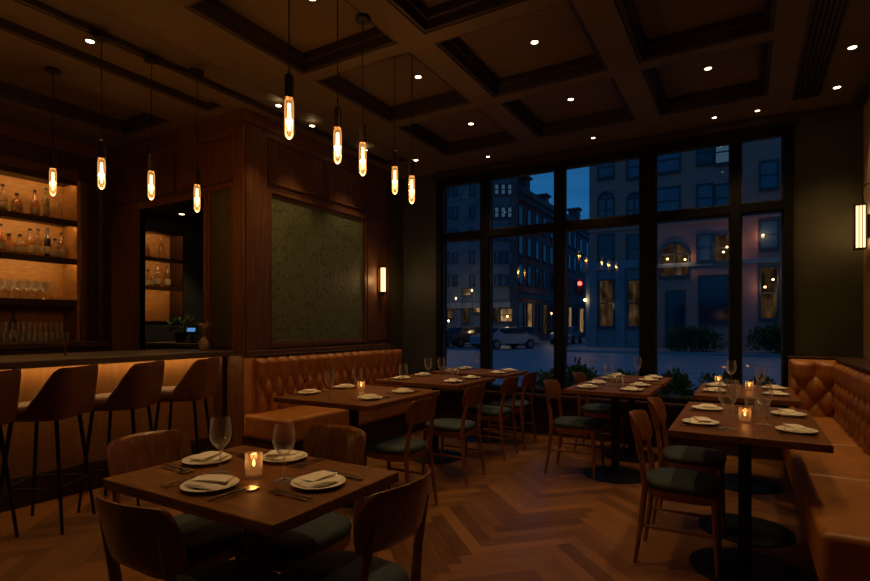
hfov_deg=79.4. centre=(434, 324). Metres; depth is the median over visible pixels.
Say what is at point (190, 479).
fork
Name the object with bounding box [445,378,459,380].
napkin
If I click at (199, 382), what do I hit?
bar stool
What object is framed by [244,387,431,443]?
seat cushion
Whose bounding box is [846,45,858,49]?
recessed light
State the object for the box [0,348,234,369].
countertop
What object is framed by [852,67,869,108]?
trim
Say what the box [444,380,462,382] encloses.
plate
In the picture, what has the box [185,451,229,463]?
napkin
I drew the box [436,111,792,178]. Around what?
trim
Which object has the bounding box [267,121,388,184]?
trim
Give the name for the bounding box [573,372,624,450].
dining chair
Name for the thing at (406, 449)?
dining chair
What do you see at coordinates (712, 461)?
dining chair
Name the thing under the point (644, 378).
napkin
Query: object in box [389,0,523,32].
trim
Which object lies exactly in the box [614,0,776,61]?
trim
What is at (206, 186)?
trim
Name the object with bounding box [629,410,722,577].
dining chair
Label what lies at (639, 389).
plate
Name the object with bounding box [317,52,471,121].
trim
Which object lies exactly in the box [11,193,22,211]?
bottle
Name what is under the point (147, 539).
dining chair
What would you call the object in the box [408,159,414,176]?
socket
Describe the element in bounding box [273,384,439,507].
dining table
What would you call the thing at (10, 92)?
trim
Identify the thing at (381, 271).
wall sconce
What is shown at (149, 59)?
pendant lamp
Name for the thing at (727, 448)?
baseboard
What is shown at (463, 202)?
tower building
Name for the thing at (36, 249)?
bottle
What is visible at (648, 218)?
window
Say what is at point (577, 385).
plate
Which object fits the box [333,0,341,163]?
pendant lamp
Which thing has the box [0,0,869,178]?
ceiling
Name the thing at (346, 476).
knife
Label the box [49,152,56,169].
socket
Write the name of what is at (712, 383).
napkin
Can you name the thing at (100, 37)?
pendant lamp
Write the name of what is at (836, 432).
seat cushion
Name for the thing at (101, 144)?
socket
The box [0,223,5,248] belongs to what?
bottle
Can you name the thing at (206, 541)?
dining chair
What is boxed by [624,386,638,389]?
napkin
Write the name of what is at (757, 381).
shrub
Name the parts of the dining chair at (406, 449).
leg, leg, seat frame, seat, leg, backrest, leg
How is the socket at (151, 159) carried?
attached to the pendant lamp at (149, 59)
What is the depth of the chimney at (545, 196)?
53.32 m
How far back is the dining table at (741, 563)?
2.70 m
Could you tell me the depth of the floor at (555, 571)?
3.27 m
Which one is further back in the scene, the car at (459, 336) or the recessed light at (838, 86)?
the car at (459, 336)
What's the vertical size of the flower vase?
0.275 m
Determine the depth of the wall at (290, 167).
6.52 m
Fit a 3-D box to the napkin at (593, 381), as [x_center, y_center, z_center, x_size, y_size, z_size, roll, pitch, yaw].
[1.439,0.500,4.633,0.098,0.027,0.144,0,0,26]
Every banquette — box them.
[241,346,431,450]
[781,356,869,580]
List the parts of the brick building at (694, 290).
pane, pane, pane, pane, stone cornice, pane, pane, pane, pane, pane, pane, pane, pane, pane, pane, pane, pane, pane, pane, pane, pane, pane, pane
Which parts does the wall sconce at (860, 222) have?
cap plate, arm, plate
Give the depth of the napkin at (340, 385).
4.30 m
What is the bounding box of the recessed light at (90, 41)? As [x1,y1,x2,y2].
[84,38,95,43]
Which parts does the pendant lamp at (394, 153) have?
cord, bulb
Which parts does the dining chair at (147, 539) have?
leg, backrest, leg, seat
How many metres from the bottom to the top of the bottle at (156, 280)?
0.294 m
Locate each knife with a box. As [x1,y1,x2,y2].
[163,464,194,471]
[207,485,255,501]
[339,474,362,480]
[680,424,718,428]
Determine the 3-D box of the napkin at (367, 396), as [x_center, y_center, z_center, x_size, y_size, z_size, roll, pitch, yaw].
[-0.454,0.500,3.673,0.098,0.027,0.144,0,0,41]
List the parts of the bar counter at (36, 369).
beer tap handle, panel, rail, post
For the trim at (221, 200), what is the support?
attached to the wall at (128, 182)
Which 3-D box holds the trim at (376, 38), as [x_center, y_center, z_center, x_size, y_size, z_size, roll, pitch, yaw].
[-0.909,-2.048,3.472,0.920,0.124,1.040,0,0,31]
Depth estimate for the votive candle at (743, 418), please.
2.80 m
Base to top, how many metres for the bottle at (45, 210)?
0.324 m
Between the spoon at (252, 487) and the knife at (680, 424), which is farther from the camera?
the knife at (680, 424)
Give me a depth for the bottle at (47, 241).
5.63 m
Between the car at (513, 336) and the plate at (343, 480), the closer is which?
the plate at (343, 480)
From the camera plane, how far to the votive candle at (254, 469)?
1.79 m
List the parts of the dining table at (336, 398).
plate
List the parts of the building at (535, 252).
pane, pane, pane, pane, pane, pane, pane, pane, pane, pane, pane, pane, pane, pane, cornice, pane, pane, pane, pane, pane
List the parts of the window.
sash, sash, sash, sash, sash, sash, sash, sash, sash, sash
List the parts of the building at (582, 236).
pane, pane, pane, cornice, pane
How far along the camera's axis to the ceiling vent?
3.69 m
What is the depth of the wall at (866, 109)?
4.51 m
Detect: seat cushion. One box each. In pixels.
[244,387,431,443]
[781,417,857,468]
[787,445,869,509]
[799,475,869,580]
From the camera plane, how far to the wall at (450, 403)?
6.05 m
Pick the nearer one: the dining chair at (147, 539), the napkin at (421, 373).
the dining chair at (147, 539)
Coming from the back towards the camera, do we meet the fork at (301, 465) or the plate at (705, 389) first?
the plate at (705, 389)
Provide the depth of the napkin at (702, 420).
2.71 m
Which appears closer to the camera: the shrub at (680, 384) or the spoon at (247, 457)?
the spoon at (247, 457)
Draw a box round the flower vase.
[197,321,211,350]
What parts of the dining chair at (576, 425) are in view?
leg, backrest, leg, seat, seat frame, leg, leg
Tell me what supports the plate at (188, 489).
on the dining table at (262, 515)
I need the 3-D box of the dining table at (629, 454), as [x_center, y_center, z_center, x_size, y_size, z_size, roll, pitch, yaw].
[1.910,0.895,5.086,0.650,0.750,0.660,0,0,31]
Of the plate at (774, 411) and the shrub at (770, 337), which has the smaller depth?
the plate at (774, 411)
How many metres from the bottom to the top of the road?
0.300 m
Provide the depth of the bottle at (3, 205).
5.30 m
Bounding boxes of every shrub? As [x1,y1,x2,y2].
[535,368,572,386]
[567,356,600,387]
[613,368,638,375]
[658,367,696,396]
[663,323,727,351]
[694,370,742,389]
[744,373,779,385]
[745,321,780,353]
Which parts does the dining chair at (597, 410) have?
leg, backrest, leg, seat, seat frame, leg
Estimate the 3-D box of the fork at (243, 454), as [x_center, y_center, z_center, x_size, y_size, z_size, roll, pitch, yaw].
[-0.797,0.514,2.103,0.159,0.006,0.016,0,0,31]
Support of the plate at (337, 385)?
on the dining table at (336, 398)
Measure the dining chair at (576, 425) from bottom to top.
0.782 m
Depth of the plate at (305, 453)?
1.98 m
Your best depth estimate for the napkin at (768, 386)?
4.20 m
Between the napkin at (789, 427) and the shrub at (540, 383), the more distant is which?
the shrub at (540, 383)
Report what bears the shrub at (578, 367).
on the planter box
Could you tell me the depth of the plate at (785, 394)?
3.84 m
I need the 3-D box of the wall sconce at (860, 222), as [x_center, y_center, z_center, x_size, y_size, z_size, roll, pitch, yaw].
[3.611,-0.918,4.440,0.105,0.556,0.100,0,0,31]
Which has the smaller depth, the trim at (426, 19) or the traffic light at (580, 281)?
the trim at (426, 19)
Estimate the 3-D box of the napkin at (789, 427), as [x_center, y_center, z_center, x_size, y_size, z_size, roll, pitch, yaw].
[1.752,0.500,2.542,0.098,0.027,0.144,0,0,29]
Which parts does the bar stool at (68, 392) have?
leg, leg, seat, leg, backrest, leg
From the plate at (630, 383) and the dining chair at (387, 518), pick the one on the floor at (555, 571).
the dining chair at (387, 518)
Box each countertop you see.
[0,341,109,355]
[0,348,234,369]
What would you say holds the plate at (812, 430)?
on the dining table at (741, 563)
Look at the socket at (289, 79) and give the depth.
2.68 m
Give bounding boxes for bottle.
[0,184,7,209]
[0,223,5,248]
[3,233,14,251]
[9,309,16,341]
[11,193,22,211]
[14,234,25,252]
[25,228,33,252]
[30,190,39,214]
[33,229,42,252]
[42,188,49,214]
[44,228,50,256]
[49,238,60,255]
[57,233,64,255]
[145,269,151,284]
[154,264,159,283]
[164,265,170,284]
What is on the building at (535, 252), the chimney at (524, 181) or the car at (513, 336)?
the chimney at (524, 181)
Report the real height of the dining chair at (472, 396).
0.782 m
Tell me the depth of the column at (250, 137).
4.86 m
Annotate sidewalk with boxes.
[567,346,780,356]
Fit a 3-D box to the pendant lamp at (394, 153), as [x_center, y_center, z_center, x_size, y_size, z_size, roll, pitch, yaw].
[-0.310,-1.560,4.052,0.104,1.100,0.104,0,0,31]
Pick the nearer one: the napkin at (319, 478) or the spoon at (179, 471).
the napkin at (319, 478)
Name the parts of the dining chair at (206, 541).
leg, backrest, leg, seat frame, seat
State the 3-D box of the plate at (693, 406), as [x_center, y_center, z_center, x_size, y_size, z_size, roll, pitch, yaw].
[1.671,0.512,3.218,0.176,0.016,0.176,0,0,31]
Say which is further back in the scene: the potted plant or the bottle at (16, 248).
the potted plant
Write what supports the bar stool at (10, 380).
on the floor at (555, 571)
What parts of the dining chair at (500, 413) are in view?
leg, seat, seat frame, leg, backrest, leg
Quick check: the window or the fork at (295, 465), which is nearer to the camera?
the fork at (295, 465)
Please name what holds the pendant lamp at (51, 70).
hanging from the ceiling at (505, 49)
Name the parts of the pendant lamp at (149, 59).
bulb, cord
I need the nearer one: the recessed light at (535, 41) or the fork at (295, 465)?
the fork at (295, 465)
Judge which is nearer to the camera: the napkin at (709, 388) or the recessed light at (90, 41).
the recessed light at (90, 41)
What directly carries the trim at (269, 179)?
attached to the wall at (290, 167)
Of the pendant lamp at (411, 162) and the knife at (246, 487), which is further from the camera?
the pendant lamp at (411, 162)
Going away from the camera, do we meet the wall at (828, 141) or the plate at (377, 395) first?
the plate at (377, 395)
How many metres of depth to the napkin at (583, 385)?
4.29 m
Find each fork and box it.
[160,473,205,486]
[164,479,190,487]
[223,451,249,455]
[267,490,307,500]
[273,488,312,498]
[289,457,320,466]
[293,458,325,467]
[778,433,819,437]
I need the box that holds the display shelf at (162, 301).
[145,227,183,324]
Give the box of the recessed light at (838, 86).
[832,85,841,89]
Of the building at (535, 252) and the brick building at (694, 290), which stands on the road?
the building at (535, 252)
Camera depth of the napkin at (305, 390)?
3.94 m
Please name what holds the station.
on the floor at (555, 571)
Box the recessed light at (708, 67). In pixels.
[703,66,712,70]
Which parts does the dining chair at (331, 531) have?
leg, seat, seat frame, leg, backrest, leg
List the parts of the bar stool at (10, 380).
leg, backrest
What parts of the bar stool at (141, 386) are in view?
leg, leg, seat, leg, backrest, leg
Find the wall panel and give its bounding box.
[272,196,361,340]
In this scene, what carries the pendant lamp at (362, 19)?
hanging from the ceiling at (505, 49)
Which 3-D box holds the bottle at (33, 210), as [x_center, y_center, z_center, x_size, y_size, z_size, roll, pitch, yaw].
[-4.235,-1.282,5.548,0.077,0.294,0.077,0,0,-13]
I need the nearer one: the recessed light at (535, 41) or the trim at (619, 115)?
the recessed light at (535, 41)
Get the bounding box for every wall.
[0,137,107,341]
[108,135,232,448]
[145,215,202,349]
[268,140,402,386]
[438,121,791,435]
[792,102,862,361]
[863,96,869,359]
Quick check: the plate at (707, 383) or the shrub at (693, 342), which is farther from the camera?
the shrub at (693, 342)
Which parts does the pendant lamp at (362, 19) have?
cord, bulb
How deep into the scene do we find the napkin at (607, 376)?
5.01 m
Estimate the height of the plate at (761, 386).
0.016 m
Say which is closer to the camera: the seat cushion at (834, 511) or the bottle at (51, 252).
the seat cushion at (834, 511)
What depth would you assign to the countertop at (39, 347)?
5.01 m
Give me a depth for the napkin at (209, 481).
1.65 m
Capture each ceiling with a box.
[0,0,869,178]
[146,200,202,224]
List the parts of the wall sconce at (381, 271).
plate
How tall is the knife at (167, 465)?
0.006 m
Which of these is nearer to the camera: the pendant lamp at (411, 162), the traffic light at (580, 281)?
the pendant lamp at (411, 162)
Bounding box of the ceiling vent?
[792,0,850,100]
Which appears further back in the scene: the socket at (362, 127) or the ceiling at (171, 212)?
the ceiling at (171, 212)
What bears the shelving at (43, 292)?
attached to the wall at (87, 168)
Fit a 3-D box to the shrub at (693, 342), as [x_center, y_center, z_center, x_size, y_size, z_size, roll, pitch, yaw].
[13.759,0.712,27.860,3.179,1.686,2.151,0,0,31]
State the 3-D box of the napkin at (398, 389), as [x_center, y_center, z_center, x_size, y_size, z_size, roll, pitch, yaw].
[-0.246,0.500,4.026,0.098,0.027,0.144,0,0,36]
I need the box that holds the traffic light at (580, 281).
[567,278,582,345]
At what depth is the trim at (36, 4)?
4.11 m
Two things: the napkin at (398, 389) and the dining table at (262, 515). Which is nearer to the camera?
the dining table at (262, 515)
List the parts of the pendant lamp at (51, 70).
cord, bulb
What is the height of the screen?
0.200 m
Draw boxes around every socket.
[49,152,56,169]
[97,140,105,159]
[147,154,154,171]
[193,168,200,185]
[284,73,293,99]
[333,106,341,129]
[359,123,366,144]
[391,150,397,167]
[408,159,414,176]
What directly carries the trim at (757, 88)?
attached to the ceiling at (505, 49)
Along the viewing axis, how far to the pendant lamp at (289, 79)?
2.70 m
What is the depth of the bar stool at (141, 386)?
3.59 m
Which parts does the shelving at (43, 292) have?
shelf, shelf, shelf, shelf, panel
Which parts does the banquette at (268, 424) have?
panel, rail, backrest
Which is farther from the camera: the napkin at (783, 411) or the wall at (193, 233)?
the wall at (193, 233)
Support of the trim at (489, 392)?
attached to the wall at (450, 403)
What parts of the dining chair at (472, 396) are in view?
leg, leg, seat, seat frame, leg, backrest, leg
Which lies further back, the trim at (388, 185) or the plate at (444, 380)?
the trim at (388, 185)
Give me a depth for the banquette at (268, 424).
5.12 m
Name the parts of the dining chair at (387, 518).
seat, leg, backrest, leg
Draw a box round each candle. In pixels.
[246,459,260,474]
[740,412,749,420]
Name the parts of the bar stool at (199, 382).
leg, leg, seat, leg, backrest, leg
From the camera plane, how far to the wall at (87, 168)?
5.86 m
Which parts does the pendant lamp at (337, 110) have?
cord, bulb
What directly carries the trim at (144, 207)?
attached to the wall at (128, 182)
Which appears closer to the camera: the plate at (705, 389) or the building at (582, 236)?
the plate at (705, 389)
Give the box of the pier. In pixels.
[403,174,437,388]
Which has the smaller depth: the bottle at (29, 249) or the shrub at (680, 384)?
the bottle at (29, 249)
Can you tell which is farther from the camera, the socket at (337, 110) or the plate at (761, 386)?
the plate at (761, 386)
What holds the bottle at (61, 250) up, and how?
on the shelving at (43, 292)
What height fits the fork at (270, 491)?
0.006 m
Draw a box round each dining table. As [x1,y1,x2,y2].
[103,445,398,569]
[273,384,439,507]
[375,374,494,463]
[431,368,527,442]
[563,381,661,483]
[589,374,671,462]
[668,402,833,580]
[693,383,800,494]
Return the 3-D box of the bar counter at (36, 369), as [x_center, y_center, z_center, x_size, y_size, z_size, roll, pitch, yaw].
[-3.434,0.698,3.024,0.910,1.144,4.810,0,0,31]
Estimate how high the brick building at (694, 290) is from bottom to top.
22.250 m
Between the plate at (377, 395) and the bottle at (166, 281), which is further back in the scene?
the bottle at (166, 281)
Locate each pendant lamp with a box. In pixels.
[45,66,60,195]
[92,32,109,188]
[143,55,158,199]
[190,68,203,211]
[284,0,293,139]
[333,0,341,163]
[355,13,370,175]
[391,55,400,193]
[407,53,414,203]
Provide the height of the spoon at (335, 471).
0.005 m
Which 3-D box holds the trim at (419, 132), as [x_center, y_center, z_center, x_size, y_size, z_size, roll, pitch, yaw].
[0.272,-2.048,5.469,0.920,0.124,1.040,0,0,31]
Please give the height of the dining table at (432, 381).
0.750 m
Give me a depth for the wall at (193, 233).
6.89 m
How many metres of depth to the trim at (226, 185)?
5.05 m
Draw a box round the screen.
[186,326,197,342]
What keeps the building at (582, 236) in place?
on the road
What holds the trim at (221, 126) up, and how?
attached to the wall at (128, 182)
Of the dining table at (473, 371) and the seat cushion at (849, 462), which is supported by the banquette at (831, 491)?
the seat cushion at (849, 462)
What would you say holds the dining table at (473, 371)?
on the floor at (555, 571)
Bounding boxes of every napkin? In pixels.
[183,474,236,491]
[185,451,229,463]
[263,450,304,460]
[292,470,341,487]
[299,389,319,392]
[336,384,354,386]
[359,394,380,398]
[393,388,411,391]
[416,372,429,374]
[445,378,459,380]
[466,375,477,377]
[491,370,502,372]
[578,384,595,387]
[591,380,603,382]
[603,375,615,378]
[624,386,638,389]
[632,382,646,384]
[641,377,654,379]
[690,417,711,423]
[696,403,717,408]
[707,387,722,390]
[711,382,723,384]
[765,385,781,387]
[768,390,783,394]
[778,409,798,414]
[783,423,809,433]
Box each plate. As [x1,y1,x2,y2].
[180,477,238,492]
[181,453,231,465]
[260,451,307,462]
[290,474,345,489]
[334,385,354,388]
[358,395,382,399]
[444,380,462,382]
[577,385,597,388]
[620,387,643,391]
[629,383,649,386]
[682,418,719,425]
[691,405,722,410]
[703,388,727,392]
[707,383,728,386]
[761,386,785,389]
[762,392,789,395]
[770,410,806,416]
[775,425,818,433]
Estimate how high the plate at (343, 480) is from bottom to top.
0.016 m
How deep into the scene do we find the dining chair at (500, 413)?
5.01 m
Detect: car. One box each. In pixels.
[447,327,479,347]
[470,327,539,349]
[506,327,540,344]
[549,326,582,343]
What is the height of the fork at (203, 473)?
0.006 m
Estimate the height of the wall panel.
1.430 m
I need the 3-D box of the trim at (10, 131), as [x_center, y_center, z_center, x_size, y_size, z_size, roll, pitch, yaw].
[-4.976,-0.905,3.884,0.080,2.150,4.820,0,0,31]
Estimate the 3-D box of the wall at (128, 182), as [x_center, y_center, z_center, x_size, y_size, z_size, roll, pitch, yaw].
[-2.904,-0.405,5.551,2.650,3.550,0.060,0,0,31]
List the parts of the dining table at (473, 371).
plate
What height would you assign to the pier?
3.550 m
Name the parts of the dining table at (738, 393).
plate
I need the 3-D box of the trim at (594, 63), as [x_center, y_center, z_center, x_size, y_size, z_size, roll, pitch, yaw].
[0.675,-2.048,3.883,0.970,0.124,1.040,0,0,31]
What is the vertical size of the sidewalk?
0.120 m
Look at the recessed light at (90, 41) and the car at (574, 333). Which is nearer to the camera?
the recessed light at (90, 41)
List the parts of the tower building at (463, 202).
pane, pane, pane, pane, pane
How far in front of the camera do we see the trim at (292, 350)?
5.56 m
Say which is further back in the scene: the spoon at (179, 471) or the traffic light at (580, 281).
the traffic light at (580, 281)
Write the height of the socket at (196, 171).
0.128 m
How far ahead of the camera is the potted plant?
6.21 m
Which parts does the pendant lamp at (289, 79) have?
cord, bulb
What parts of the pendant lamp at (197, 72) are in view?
cord, bulb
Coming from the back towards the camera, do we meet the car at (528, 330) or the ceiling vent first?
the car at (528, 330)
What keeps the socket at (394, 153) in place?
attached to the pendant lamp at (394, 153)
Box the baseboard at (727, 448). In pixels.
[439,413,783,460]
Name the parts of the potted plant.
pot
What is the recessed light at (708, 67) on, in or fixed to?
in the ceiling at (505, 49)
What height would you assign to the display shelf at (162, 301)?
1.196 m
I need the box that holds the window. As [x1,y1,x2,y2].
[436,123,793,407]
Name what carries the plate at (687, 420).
on the dining table at (741, 563)
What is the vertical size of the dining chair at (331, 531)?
0.824 m
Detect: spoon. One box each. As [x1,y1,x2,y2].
[160,466,189,472]
[216,486,259,500]
[244,451,268,458]
[328,470,362,477]
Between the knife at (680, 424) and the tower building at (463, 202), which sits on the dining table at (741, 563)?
the knife at (680, 424)
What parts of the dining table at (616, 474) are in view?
plate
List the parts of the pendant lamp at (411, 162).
cord, bulb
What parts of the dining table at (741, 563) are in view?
plate, plate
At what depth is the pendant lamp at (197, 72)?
4.09 m
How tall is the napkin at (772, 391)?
0.027 m
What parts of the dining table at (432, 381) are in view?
plate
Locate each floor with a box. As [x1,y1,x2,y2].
[0,428,818,580]
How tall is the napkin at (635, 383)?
0.027 m
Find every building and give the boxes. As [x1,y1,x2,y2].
[447,178,517,329]
[518,185,579,340]
[577,230,588,337]
[582,137,780,350]
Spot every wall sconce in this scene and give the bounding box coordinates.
[377,265,385,295]
[852,183,869,250]
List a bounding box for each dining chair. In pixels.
[96,490,278,580]
[107,430,241,579]
[235,425,365,573]
[277,469,430,580]
[361,396,437,507]
[422,384,485,484]
[465,375,518,460]
[488,371,537,448]
[544,379,603,479]
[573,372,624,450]
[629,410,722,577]
[647,397,726,532]
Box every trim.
[0,13,221,110]
[0,61,168,134]
[0,121,106,339]
[18,0,408,164]
[106,109,240,169]
[112,151,232,207]
[135,190,207,349]
[185,0,396,73]
[208,182,232,350]
[211,188,231,346]
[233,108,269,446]
[247,344,389,354]
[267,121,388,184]
[268,139,385,340]
[268,188,366,347]
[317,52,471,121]
[387,173,389,343]
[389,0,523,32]
[398,109,519,154]
[436,0,607,96]
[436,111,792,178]
[439,388,686,408]
[502,77,634,137]
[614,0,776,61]
[642,40,772,114]
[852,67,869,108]
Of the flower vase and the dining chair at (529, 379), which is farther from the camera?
the dining chair at (529, 379)
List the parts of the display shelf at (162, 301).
panel, shelf, shelf, shelf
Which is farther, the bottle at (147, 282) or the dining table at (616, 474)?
the bottle at (147, 282)
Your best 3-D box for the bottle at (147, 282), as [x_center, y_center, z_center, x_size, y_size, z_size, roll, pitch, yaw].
[-3.599,-0.587,6.566,0.099,0.214,0.099,0,0,31]
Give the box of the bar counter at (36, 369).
[0,342,234,512]
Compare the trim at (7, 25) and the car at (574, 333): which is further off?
the car at (574, 333)
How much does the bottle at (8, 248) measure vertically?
0.214 m
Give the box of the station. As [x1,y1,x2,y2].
[145,341,198,349]
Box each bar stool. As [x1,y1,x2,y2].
[0,364,97,534]
[0,369,21,537]
[77,360,164,512]
[154,356,219,454]
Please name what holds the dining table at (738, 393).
on the floor at (555, 571)
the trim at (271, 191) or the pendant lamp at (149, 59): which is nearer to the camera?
the pendant lamp at (149, 59)
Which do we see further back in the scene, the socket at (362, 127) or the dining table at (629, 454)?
the dining table at (629, 454)
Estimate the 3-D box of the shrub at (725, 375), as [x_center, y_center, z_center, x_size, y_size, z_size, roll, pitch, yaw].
[3.122,0.771,5.761,0.563,0.590,0.475,0,0,31]
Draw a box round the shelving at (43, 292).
[0,165,79,340]
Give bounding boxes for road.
[447,337,780,395]
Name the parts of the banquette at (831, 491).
backrest, rail, backrest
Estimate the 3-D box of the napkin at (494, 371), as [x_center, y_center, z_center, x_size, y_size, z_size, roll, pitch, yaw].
[0.669,0.500,5.611,0.097,0.027,0.144,0,0,43]
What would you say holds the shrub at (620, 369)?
on the planter box
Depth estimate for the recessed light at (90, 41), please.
3.65 m
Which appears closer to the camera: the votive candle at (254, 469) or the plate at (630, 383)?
the votive candle at (254, 469)
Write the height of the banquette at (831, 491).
0.985 m
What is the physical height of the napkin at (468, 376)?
0.027 m
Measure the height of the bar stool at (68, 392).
1.010 m
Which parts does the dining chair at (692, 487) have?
leg, backrest, leg, seat frame, seat, leg, leg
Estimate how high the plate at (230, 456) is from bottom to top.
0.016 m
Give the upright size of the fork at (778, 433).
0.006 m
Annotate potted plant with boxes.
[165,313,194,342]
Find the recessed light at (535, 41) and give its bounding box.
[530,39,538,44]
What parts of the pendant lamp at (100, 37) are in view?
cord, bulb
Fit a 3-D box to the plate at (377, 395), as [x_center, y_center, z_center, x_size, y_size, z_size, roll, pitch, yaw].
[-0.454,0.512,3.672,0.176,0.016,0.176,0,0,31]
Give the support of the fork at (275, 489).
on the dining table at (262, 515)
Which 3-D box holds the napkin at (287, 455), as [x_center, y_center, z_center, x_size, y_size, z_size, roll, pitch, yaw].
[-0.582,0.500,2.022,0.144,0.027,0.097,0,0,21]
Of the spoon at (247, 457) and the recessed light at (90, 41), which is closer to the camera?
the spoon at (247, 457)
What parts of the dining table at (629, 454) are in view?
plate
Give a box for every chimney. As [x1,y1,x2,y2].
[518,176,532,189]
[536,193,550,201]
[567,207,581,219]
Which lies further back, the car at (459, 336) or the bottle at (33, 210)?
the car at (459, 336)
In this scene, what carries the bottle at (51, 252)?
on the shelving at (43, 292)
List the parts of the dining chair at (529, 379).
leg, seat, seat frame, leg, backrest, leg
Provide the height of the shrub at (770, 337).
1.735 m
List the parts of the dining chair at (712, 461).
backrest, leg, leg, seat frame, seat, leg, leg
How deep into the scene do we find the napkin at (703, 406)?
3.18 m

